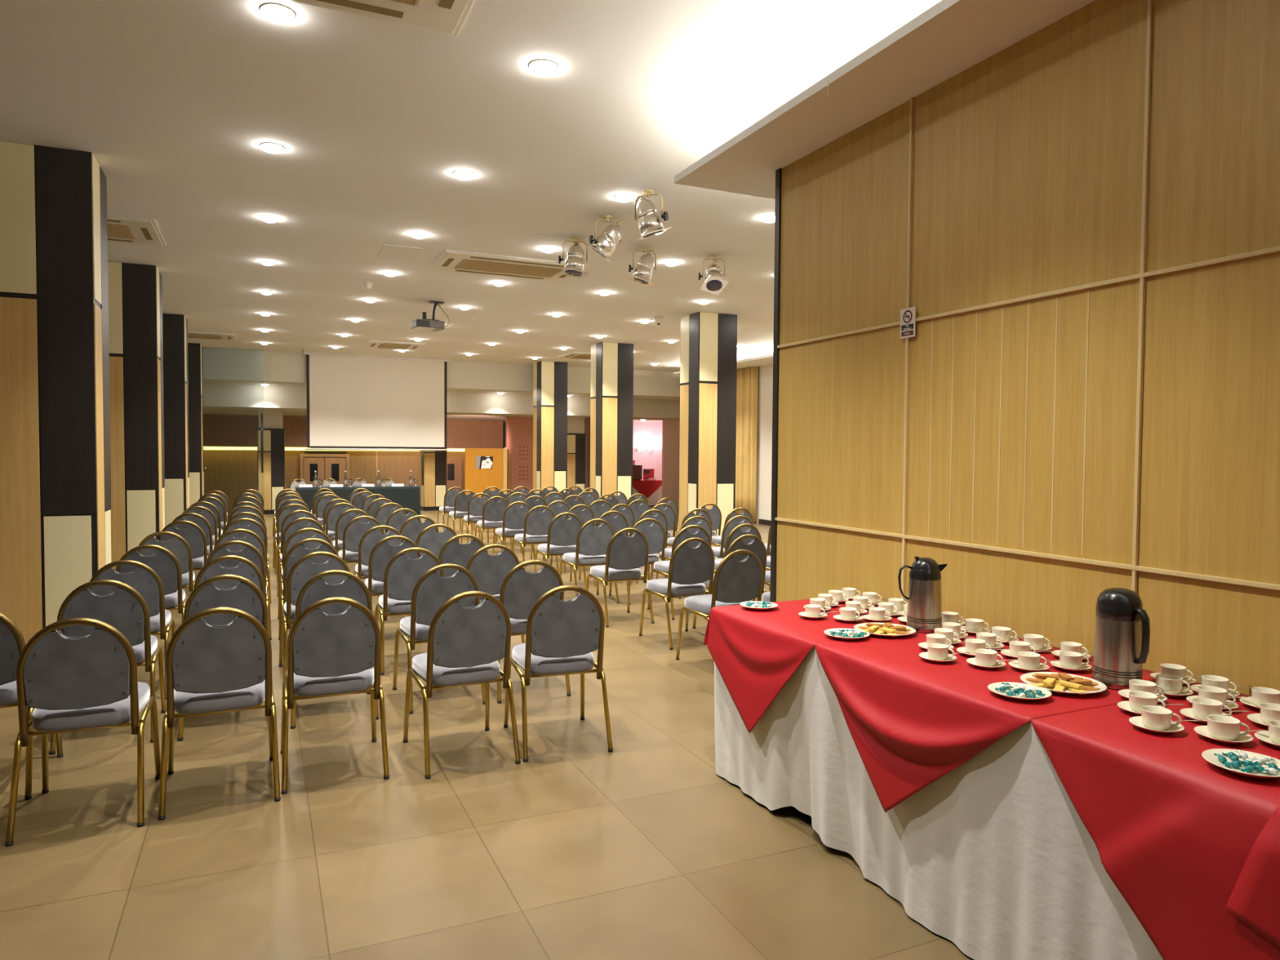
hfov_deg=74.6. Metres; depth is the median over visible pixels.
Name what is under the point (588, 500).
banquet chair
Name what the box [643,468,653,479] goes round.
carton
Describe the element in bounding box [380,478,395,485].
banquet chair
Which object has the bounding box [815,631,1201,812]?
red overlay
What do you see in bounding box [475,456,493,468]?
notice
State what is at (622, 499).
banquet chair
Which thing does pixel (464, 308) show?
recessed light
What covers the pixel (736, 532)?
banquet chair
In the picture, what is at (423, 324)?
projector
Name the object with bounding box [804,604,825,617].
coffee cup
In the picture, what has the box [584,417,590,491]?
wall
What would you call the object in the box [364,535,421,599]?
banquet chair
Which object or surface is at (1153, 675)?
saucer
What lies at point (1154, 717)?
coffee cup
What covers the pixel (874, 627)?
biscuit
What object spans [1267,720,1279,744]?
coffee cup
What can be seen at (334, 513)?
banquet chair
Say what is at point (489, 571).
banquet chair
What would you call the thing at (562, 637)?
banquet chair
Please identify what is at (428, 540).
banquet chair
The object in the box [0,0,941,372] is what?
ceiling
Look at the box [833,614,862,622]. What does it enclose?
saucer
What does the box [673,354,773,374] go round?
ceiling
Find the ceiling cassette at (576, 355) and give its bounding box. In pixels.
[556,351,591,359]
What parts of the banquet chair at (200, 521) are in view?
backrest, seat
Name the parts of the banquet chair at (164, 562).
backrest, seat, seat frame, leg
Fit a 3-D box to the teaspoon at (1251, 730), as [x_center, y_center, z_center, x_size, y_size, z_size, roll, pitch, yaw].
[1.648,0.683,2.276,0.109,0.018,0.020,1,2,16]
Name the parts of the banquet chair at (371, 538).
seat frame, seat, frame, backrest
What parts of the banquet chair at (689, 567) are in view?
leg, leg, seat, seat frame, leg, frame, backrest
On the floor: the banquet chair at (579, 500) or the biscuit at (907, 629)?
the banquet chair at (579, 500)
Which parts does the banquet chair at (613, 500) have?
backrest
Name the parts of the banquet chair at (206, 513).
backrest, seat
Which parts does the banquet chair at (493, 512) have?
leg, seat frame, seat, backrest, frame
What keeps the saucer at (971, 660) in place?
on the red overlay at (912, 720)
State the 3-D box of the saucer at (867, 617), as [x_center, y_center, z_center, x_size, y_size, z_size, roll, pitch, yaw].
[1.081,0.635,3.832,0.132,0.017,0.132,0,2,-24]
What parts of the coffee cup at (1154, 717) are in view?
handle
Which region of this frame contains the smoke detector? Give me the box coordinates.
[363,281,373,288]
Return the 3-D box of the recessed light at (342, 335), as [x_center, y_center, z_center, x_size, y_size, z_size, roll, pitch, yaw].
[-5.429,-2.650,15.418,0.162,0.041,0.162,0,2,-24]
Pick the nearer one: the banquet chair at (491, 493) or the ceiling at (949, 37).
the ceiling at (949, 37)
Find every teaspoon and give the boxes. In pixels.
[1156,703,1185,706]
[1171,720,1201,722]
[1222,710,1248,712]
[1226,696,1247,698]
[1240,729,1268,732]
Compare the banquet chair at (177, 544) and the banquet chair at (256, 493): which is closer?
the banquet chair at (177, 544)
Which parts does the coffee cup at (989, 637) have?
handle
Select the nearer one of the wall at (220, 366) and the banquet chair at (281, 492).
the banquet chair at (281, 492)
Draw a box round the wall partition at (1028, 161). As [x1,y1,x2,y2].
[776,0,1279,695]
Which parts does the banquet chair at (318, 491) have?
backrest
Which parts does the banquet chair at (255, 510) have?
backrest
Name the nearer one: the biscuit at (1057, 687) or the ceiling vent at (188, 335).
the biscuit at (1057, 687)
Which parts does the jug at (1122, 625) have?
lid, handle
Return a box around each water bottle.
[313,471,317,487]
[343,471,347,486]
[376,471,380,486]
[408,471,412,486]
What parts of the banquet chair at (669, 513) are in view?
backrest, seat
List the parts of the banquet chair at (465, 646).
leg, leg, seat, seat frame, frame, backrest, leg, leg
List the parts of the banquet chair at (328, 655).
leg, leg, seat, seat frame, frame, backrest, leg, leg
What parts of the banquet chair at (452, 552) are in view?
frame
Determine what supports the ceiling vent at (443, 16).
attached to the ceiling at (175, 102)
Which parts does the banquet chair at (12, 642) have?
seat, seat frame, backrest, frame, leg, leg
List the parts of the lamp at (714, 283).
gel frame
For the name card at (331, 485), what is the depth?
18.96 m
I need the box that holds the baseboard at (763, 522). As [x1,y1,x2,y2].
[758,519,771,525]
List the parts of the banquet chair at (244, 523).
frame, backrest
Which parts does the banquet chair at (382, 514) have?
frame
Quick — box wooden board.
[464,447,509,497]
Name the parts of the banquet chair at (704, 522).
seat, frame, backrest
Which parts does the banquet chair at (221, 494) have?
backrest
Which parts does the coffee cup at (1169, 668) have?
handle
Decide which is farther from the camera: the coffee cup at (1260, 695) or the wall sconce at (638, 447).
the wall sconce at (638, 447)
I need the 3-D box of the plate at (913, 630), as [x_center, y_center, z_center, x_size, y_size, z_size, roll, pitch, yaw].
[1.042,0.642,3.576,0.256,0.019,0.256,0,2,-24]
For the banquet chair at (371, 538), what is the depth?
7.78 m
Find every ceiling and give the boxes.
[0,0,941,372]
[673,0,1094,199]
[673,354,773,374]
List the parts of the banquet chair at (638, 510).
frame, backrest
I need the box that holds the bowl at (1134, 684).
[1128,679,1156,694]
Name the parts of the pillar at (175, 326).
cream panel, dark panel, cream panel, oak panel, dark panel, cream panel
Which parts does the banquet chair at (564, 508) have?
leg, frame, backrest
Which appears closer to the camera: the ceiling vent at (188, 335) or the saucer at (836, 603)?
the saucer at (836, 603)
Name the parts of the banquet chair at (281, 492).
leg, backrest, frame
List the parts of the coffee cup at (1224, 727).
handle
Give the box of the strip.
[203,446,464,451]
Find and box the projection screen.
[303,352,448,450]
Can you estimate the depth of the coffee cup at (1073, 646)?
3.13 m
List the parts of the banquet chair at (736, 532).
seat, frame, backrest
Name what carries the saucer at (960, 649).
on the red overlay at (912, 720)
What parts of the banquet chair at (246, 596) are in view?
leg, backrest, frame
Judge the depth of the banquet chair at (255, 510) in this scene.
10.34 m
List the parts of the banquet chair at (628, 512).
backrest, frame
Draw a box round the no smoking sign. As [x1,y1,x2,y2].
[899,306,915,338]
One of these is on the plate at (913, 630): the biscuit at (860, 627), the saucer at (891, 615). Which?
the biscuit at (860, 627)
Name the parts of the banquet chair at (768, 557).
seat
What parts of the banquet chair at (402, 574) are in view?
leg, leg, seat frame, seat, frame, backrest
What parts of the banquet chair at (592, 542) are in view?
leg, leg, seat frame, seat, frame, backrest, leg, leg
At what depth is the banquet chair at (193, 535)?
8.24 m
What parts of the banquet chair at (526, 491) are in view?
frame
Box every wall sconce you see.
[635,445,642,451]
[645,446,652,451]
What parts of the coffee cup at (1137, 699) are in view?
handle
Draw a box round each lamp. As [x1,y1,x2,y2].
[558,236,588,278]
[586,215,624,262]
[626,246,656,285]
[634,189,671,240]
[697,254,728,295]
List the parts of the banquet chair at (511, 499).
backrest, frame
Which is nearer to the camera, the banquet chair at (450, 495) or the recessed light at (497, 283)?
the recessed light at (497, 283)
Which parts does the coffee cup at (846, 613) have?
handle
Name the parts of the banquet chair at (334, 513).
seat, frame, backrest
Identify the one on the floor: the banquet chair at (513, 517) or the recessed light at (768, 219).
the banquet chair at (513, 517)
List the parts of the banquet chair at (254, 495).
backrest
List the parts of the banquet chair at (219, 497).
backrest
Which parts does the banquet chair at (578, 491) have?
backrest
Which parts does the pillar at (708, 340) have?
dark panel, oak panel, cream panel, cream panel, dark panel, oak panel, cream panel, cream panel, dark panel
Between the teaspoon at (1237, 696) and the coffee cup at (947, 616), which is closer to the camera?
the teaspoon at (1237, 696)
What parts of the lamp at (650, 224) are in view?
gel frame, knob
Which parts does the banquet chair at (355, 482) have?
backrest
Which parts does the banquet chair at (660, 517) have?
frame, backrest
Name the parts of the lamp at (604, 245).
knob, gel frame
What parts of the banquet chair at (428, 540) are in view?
frame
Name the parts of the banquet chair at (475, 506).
leg, leg, seat, frame, backrest, leg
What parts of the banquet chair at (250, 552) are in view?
frame, backrest, seat frame, leg, leg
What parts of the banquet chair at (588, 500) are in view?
frame, backrest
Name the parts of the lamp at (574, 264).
knob, gel frame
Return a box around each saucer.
[798,611,827,619]
[803,605,831,612]
[825,601,838,607]
[832,598,848,603]
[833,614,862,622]
[839,608,867,615]
[861,604,874,609]
[862,614,892,622]
[867,599,883,605]
[884,610,900,617]
[896,610,904,616]
[897,616,906,623]
[918,641,954,650]
[919,652,956,662]
[946,637,960,645]
[953,631,968,639]
[956,646,975,657]
[960,626,991,635]
[966,657,1005,669]
[985,642,1004,650]
[995,635,1018,644]
[1000,649,1032,659]
[1008,660,1048,672]
[1030,644,1052,652]
[1049,661,1091,671]
[1051,649,1090,659]
[1117,701,1162,715]
[1118,688,1167,702]
[1128,715,1184,733]
[1150,672,1196,685]
[1155,686,1193,697]
[1179,707,1233,724]
[1186,695,1239,711]
[1190,684,1239,697]
[1194,725,1253,744]
[1239,696,1260,710]
[1247,713,1268,728]
[1254,731,1279,748]
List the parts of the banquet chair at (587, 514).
frame, backrest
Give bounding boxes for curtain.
[304,450,346,452]
[734,366,758,521]
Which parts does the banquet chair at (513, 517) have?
leg, seat frame, seat, frame, backrest, leg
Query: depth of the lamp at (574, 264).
8.24 m
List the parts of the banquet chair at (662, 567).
leg, seat frame, seat, leg, frame, backrest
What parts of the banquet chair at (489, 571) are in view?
seat, backrest, frame, leg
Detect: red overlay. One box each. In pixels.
[632,479,662,497]
[703,599,964,733]
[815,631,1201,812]
[1031,690,1279,959]
[1224,805,1279,947]
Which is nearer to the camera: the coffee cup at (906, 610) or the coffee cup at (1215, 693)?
the coffee cup at (1215, 693)
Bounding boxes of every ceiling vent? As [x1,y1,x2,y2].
[106,213,166,245]
[187,333,222,338]
[286,0,475,35]
[377,343,410,348]
[389,0,419,6]
[429,248,591,281]
[571,354,591,359]
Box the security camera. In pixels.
[653,315,663,324]
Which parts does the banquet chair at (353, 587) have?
leg, backrest, frame, leg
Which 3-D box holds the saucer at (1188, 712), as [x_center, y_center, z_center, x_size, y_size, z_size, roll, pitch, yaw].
[1.639,0.687,2.426,0.132,0.017,0.132,0,2,-24]
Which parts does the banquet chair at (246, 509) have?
backrest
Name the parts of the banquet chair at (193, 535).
backrest, seat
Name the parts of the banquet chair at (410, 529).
frame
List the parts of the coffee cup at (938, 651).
handle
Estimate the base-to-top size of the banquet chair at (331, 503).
0.887 m
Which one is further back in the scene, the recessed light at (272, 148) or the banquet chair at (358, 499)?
the banquet chair at (358, 499)
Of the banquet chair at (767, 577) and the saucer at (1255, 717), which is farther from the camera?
the banquet chair at (767, 577)
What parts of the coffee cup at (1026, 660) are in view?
handle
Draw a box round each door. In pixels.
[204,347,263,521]
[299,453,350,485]
[303,457,324,485]
[324,457,346,485]
[446,457,462,491]
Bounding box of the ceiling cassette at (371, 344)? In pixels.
[364,340,425,350]
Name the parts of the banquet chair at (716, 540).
seat, frame, backrest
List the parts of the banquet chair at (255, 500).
backrest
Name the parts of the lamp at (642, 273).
knob, gel frame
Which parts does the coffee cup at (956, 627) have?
handle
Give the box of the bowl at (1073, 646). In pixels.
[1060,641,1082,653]
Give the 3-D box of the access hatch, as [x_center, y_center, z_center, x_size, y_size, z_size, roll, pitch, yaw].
[-2.564,-2.426,8.965,0.400,0.004,0.620,0,2,-24]
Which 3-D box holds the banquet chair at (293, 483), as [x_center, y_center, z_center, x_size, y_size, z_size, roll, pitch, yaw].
[-7.921,0.421,19.516,0.483,0.887,0.589,0,2,-24]
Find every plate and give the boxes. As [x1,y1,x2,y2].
[739,600,777,610]
[823,627,870,640]
[853,622,915,637]
[987,681,1052,701]
[1020,671,1106,694]
[1201,748,1279,778]
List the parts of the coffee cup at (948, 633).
handle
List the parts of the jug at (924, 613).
handle, lid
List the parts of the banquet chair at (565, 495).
backrest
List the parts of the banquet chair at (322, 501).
seat, backrest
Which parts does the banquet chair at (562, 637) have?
leg, leg, seat, seat frame, frame, backrest, leg, leg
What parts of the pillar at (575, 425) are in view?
oak panel, cream panel, cream panel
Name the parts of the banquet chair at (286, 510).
leg, leg, backrest, frame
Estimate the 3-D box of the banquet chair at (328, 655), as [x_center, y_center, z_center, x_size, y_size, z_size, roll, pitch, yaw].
[-1.551,0.996,4.235,0.486,0.895,0.589,0,2,-23]
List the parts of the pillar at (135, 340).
cream panel, oak panel, dark panel, cream panel, cream panel, oak panel, dark panel, cream panel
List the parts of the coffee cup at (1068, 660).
handle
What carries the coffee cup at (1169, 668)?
on the saucer at (1153, 675)
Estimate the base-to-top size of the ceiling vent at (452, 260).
0.039 m
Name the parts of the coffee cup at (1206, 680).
handle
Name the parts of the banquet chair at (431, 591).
leg, leg, seat frame, seat, frame, backrest, leg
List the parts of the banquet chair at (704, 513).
seat, frame, backrest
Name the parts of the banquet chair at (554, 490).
frame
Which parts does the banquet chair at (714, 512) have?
backrest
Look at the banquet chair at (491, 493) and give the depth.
16.29 m
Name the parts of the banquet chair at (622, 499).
frame, backrest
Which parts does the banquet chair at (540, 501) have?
frame, backrest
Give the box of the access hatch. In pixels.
[376,244,423,260]
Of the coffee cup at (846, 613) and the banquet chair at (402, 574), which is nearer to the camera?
the coffee cup at (846, 613)
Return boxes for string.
[826,80,828,101]
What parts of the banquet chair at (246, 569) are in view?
frame, backrest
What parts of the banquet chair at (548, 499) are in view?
backrest, frame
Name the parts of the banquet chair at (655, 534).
leg, frame, backrest, leg, seat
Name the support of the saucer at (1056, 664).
on the red overlay at (912, 720)
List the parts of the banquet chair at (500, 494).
backrest, frame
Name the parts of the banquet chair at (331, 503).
backrest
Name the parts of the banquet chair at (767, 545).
seat, frame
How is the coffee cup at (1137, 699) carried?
on the saucer at (1125, 705)
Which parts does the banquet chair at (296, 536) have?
leg, backrest, frame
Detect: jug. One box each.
[897,555,946,633]
[1092,587,1150,690]
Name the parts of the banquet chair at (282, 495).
backrest, frame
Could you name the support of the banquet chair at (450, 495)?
on the floor
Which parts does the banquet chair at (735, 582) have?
leg, seat frame, leg, seat, frame, backrest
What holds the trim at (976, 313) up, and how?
attached to the wall partition at (1028, 161)
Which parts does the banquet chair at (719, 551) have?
seat, backrest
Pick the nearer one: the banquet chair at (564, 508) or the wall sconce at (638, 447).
the banquet chair at (564, 508)
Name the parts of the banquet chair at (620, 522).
leg, frame, backrest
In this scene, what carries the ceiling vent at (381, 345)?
in the ceiling cassette at (371, 344)
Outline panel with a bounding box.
[511,434,533,491]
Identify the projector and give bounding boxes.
[410,300,449,331]
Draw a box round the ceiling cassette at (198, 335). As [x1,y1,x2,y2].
[187,331,236,340]
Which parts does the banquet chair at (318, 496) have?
backrest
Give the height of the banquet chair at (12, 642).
0.895 m
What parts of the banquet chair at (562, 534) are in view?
leg, seat frame, seat, frame, backrest, leg, leg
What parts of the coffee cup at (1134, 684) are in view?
handle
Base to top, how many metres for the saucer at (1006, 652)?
0.017 m
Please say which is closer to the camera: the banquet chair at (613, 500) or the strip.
the banquet chair at (613, 500)
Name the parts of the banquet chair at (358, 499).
frame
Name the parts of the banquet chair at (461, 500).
leg, seat, frame, backrest, leg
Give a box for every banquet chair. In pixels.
[0,612,63,799]
[4,617,160,846]
[48,579,165,755]
[88,560,175,699]
[115,544,187,623]
[137,531,195,591]
[157,520,208,570]
[158,606,280,820]
[172,512,214,555]
[177,573,272,741]
[181,506,217,545]
[189,501,222,538]
[193,555,268,635]
[196,496,226,530]
[198,493,227,522]
[204,490,229,519]
[204,540,271,639]
[213,528,268,591]
[222,517,271,604]
[225,511,269,564]
[227,501,262,519]
[227,505,265,523]
[232,492,261,506]
[232,496,263,515]
[240,488,265,519]
[272,488,299,536]
[272,503,309,573]
[273,494,303,539]
[274,491,302,523]
[276,510,319,581]
[276,517,325,596]
[277,498,310,549]
[277,527,333,618]
[278,537,338,639]
[278,551,350,679]
[280,596,389,794]
[288,478,307,493]
[290,569,378,728]
[311,488,335,513]
[312,491,336,518]
[315,493,342,525]
[320,478,338,485]
[322,498,351,530]
[324,502,359,563]
[333,508,370,552]
[338,515,384,563]
[348,488,368,504]
[351,478,368,485]
[351,490,377,513]
[352,524,409,616]
[361,493,386,512]
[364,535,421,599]
[366,497,395,518]
[374,502,406,533]
[374,546,444,675]
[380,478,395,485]
[385,508,421,533]
[392,563,484,714]
[400,515,439,543]
[403,591,520,778]
[415,524,459,558]
[436,486,468,531]
[438,533,488,577]
[447,489,480,539]
[460,493,496,543]
[466,543,524,643]
[473,486,500,529]
[475,496,511,550]
[492,501,535,559]
[493,488,516,533]
[495,492,527,545]
[497,560,571,703]
[503,584,613,762]
[511,495,546,552]
[511,505,559,573]
[512,485,529,497]
[526,488,546,501]
[530,500,570,560]
[533,511,586,588]
[542,485,558,497]
[543,492,564,506]
[550,504,595,572]
[558,488,576,500]
[559,518,619,603]
[561,494,585,511]
[564,485,582,495]
[574,499,612,545]
[575,491,596,506]
[578,510,632,586]
[582,487,599,500]
[586,527,654,627]
[595,493,619,510]
[605,503,635,555]
[606,490,627,510]
[608,518,666,595]
[626,493,648,505]
[628,498,650,533]
[635,509,668,582]
[639,537,715,649]
[647,524,712,619]
[648,502,675,539]
[655,497,678,533]
[655,515,711,599]
[663,508,715,573]
[675,549,763,673]
[692,533,766,628]
[695,502,721,535]
[711,507,753,546]
[711,515,753,558]
[714,523,762,595]
[752,570,770,600]
[761,591,770,602]
[764,524,771,591]
[765,555,770,570]
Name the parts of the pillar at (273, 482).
oak panel, cream panel, cream panel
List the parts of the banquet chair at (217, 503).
backrest, seat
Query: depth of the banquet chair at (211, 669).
3.76 m
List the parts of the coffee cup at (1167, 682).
handle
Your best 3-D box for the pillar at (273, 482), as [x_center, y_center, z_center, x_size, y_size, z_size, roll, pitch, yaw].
[-9.091,-0.449,20.690,0.630,2.545,0.590,0,2,-24]
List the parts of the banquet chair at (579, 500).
backrest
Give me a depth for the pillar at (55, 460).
5.93 m
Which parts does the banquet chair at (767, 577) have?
seat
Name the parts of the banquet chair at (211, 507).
backrest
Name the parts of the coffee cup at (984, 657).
handle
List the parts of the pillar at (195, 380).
cream panel, dark panel, cream panel, oak panel, dark panel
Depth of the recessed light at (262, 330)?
14.82 m
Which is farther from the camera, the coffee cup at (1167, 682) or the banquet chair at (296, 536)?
the banquet chair at (296, 536)
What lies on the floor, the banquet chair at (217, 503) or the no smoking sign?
the banquet chair at (217, 503)
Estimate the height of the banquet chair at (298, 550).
0.895 m
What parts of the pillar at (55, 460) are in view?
cream panel, oak panel, dark panel, cream panel, cream panel, oak panel, dark panel, cream panel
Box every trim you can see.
[376,450,377,477]
[769,168,781,602]
[774,517,1279,590]
[777,245,1279,348]
[901,97,914,604]
[928,320,933,535]
[948,316,954,537]
[971,312,977,541]
[996,307,1003,544]
[1022,302,1029,547]
[1050,297,1057,551]
[1081,291,1089,555]
[1131,0,1153,593]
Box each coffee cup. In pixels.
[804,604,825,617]
[809,597,829,609]
[817,593,836,604]
[828,590,846,600]
[840,607,859,620]
[841,587,860,598]
[845,600,864,613]
[853,595,872,607]
[862,591,881,603]
[868,607,889,620]
[878,602,897,614]
[888,598,907,609]
[902,604,907,613]
[903,608,907,621]
[925,633,951,646]
[927,643,954,660]
[933,627,959,643]
[942,611,963,623]
[942,622,966,636]
[964,617,989,632]
[964,638,991,654]
[974,648,1003,666]
[976,631,1002,648]
[991,626,1017,641]
[1008,640,1035,657]
[1017,651,1047,669]
[1022,633,1050,649]
[1059,651,1089,669]
[1060,641,1088,656]
[1128,679,1164,696]
[1128,690,1165,712]
[1141,705,1181,730]
[1155,673,1190,694]
[1160,663,1193,680]
[1191,697,1232,720]
[1197,685,1235,705]
[1200,675,1237,693]
[1207,714,1249,740]
[1251,686,1279,706]
[1259,702,1279,724]
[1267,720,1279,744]
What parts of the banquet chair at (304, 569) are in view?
leg, leg, seat frame, seat, backrest, frame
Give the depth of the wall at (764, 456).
18.53 m
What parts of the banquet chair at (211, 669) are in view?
leg, leg, backrest, frame, seat frame, seat, leg, leg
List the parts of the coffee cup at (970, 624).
handle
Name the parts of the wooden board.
post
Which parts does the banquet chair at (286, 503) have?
backrest, frame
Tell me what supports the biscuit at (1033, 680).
on the plate at (1103, 686)
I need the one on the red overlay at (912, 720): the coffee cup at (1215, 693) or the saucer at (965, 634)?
the saucer at (965, 634)
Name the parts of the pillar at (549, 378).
oak panel, cream panel, cream panel, dark panel, oak panel, cream panel, cream panel, dark panel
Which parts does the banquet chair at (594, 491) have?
backrest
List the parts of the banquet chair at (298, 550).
leg, seat frame, leg, backrest, frame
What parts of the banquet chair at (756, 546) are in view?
leg, seat, frame, backrest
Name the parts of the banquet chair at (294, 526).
leg, backrest, frame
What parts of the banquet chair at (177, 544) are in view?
backrest, seat, seat frame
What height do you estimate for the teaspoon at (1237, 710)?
0.018 m
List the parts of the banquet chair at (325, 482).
backrest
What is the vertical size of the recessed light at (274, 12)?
0.041 m
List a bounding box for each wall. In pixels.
[202,347,679,399]
[203,382,679,422]
[203,414,502,448]
[203,449,464,511]
[506,416,533,493]
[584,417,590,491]
[632,421,662,479]
[633,417,679,506]
[753,364,773,523]
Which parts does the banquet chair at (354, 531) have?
seat, seat frame, backrest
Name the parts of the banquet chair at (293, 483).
backrest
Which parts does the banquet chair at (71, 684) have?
leg, leg, backrest, frame, seat frame, seat, leg, leg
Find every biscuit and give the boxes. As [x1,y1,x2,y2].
[857,626,868,629]
[860,629,876,632]
[866,622,882,626]
[867,625,879,630]
[873,630,884,635]
[880,626,896,632]
[884,622,893,627]
[885,631,897,636]
[889,626,906,630]
[895,630,910,635]
[898,628,911,631]
[1026,677,1044,683]
[1032,683,1053,688]
[1035,673,1057,679]
[1042,677,1056,685]
[1053,684,1065,693]
[1057,672,1074,680]
[1058,680,1083,688]
[1066,686,1087,694]
[1070,679,1092,684]
[1080,682,1098,686]
[1080,685,1100,690]
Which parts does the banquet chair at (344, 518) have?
seat, backrest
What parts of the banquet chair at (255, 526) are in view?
frame, backrest, leg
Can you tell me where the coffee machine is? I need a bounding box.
[632,460,642,479]
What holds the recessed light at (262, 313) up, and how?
in the ceiling at (175, 102)
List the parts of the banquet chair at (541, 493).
frame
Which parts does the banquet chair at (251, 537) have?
frame, backrest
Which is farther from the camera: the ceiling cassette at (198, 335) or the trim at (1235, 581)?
the ceiling cassette at (198, 335)
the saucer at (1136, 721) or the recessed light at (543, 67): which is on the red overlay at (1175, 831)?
the saucer at (1136, 721)
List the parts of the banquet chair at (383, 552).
seat, seat frame, backrest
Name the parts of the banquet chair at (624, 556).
leg, leg, seat, seat frame, frame, backrest, leg, leg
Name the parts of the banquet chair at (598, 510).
backrest, frame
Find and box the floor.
[0,506,973,959]
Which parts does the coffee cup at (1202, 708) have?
handle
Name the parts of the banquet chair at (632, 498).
backrest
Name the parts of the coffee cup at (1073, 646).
handle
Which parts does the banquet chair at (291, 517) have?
leg, backrest, frame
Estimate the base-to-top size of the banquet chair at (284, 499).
0.887 m
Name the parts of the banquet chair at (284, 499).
leg, backrest, frame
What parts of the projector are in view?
vent panel, under panel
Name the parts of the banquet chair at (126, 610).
leg, backrest, frame, seat, seat frame, leg, leg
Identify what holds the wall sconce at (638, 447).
attached to the wall at (645, 434)
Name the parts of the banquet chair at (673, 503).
backrest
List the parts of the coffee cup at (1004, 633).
handle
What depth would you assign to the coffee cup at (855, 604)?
3.96 m
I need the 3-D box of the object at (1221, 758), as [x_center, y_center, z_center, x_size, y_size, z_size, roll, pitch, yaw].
[1.435,0.687,2.067,0.022,0.016,0.046,1,2,4]
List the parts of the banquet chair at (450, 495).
seat, frame, backrest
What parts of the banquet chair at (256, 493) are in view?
frame, backrest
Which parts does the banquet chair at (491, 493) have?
backrest, frame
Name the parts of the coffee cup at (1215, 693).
handle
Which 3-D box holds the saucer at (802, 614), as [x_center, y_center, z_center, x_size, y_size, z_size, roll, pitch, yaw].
[0.802,0.630,3.894,0.132,0.017,0.132,0,2,-24]
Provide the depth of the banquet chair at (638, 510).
12.38 m
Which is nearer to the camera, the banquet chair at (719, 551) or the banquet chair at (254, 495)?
the banquet chair at (719, 551)
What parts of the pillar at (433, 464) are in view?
oak panel, cream panel, oak panel, cream panel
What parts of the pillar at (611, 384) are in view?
oak panel, cream panel, cream panel, dark panel, oak panel, cream panel, cream panel, dark panel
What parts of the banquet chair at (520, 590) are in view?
leg, seat, seat frame, frame, backrest, leg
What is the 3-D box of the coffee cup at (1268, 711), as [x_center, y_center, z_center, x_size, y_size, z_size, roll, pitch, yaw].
[1.802,0.667,2.372,0.075,0.049,0.087,0,2,-13]
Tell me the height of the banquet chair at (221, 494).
0.887 m
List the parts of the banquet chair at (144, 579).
backrest, frame, seat, seat frame, leg, leg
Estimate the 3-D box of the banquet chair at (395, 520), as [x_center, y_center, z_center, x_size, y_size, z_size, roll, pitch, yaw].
[-2.940,0.773,10.308,0.483,0.887,0.589,-1,2,-26]
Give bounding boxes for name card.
[298,484,312,487]
[330,484,342,487]
[361,484,374,486]
[391,484,404,486]
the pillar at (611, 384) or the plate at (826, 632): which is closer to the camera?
the plate at (826, 632)
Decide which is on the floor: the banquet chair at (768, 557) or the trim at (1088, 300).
the banquet chair at (768, 557)
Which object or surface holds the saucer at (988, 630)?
on the red overlay at (912, 720)
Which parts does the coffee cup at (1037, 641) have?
handle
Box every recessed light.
[259,2,296,23]
[259,142,284,153]
[259,215,279,222]
[259,260,275,266]
[259,312,271,315]
[260,290,272,294]
[260,328,270,332]
[339,333,348,337]
[350,318,360,322]
[364,298,376,302]
[382,271,396,276]
[409,231,426,239]
[452,170,474,180]
[458,306,470,310]
[493,281,505,286]
[515,329,524,333]
[528,58,558,75]
[541,246,556,253]
[551,313,561,316]
[598,291,610,295]
[613,193,633,202]
[640,320,649,324]
[663,260,678,266]
[697,300,709,304]
[760,215,774,222]
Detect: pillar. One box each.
[0,140,111,644]
[107,261,164,569]
[162,313,189,526]
[187,342,204,506]
[257,408,284,514]
[419,450,446,511]
[533,360,567,493]
[567,417,586,490]
[590,342,633,499]
[679,311,737,546]
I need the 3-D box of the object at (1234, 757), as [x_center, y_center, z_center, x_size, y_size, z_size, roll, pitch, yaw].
[1.467,0.687,2.069,0.022,0.017,0.046,1,2,24]
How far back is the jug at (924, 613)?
3.58 m
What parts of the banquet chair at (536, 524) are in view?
leg, seat frame, seat, frame, backrest, leg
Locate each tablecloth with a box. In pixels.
[294,484,420,515]
[632,484,662,505]
[714,645,1163,959]
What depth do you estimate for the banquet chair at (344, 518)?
9.90 m

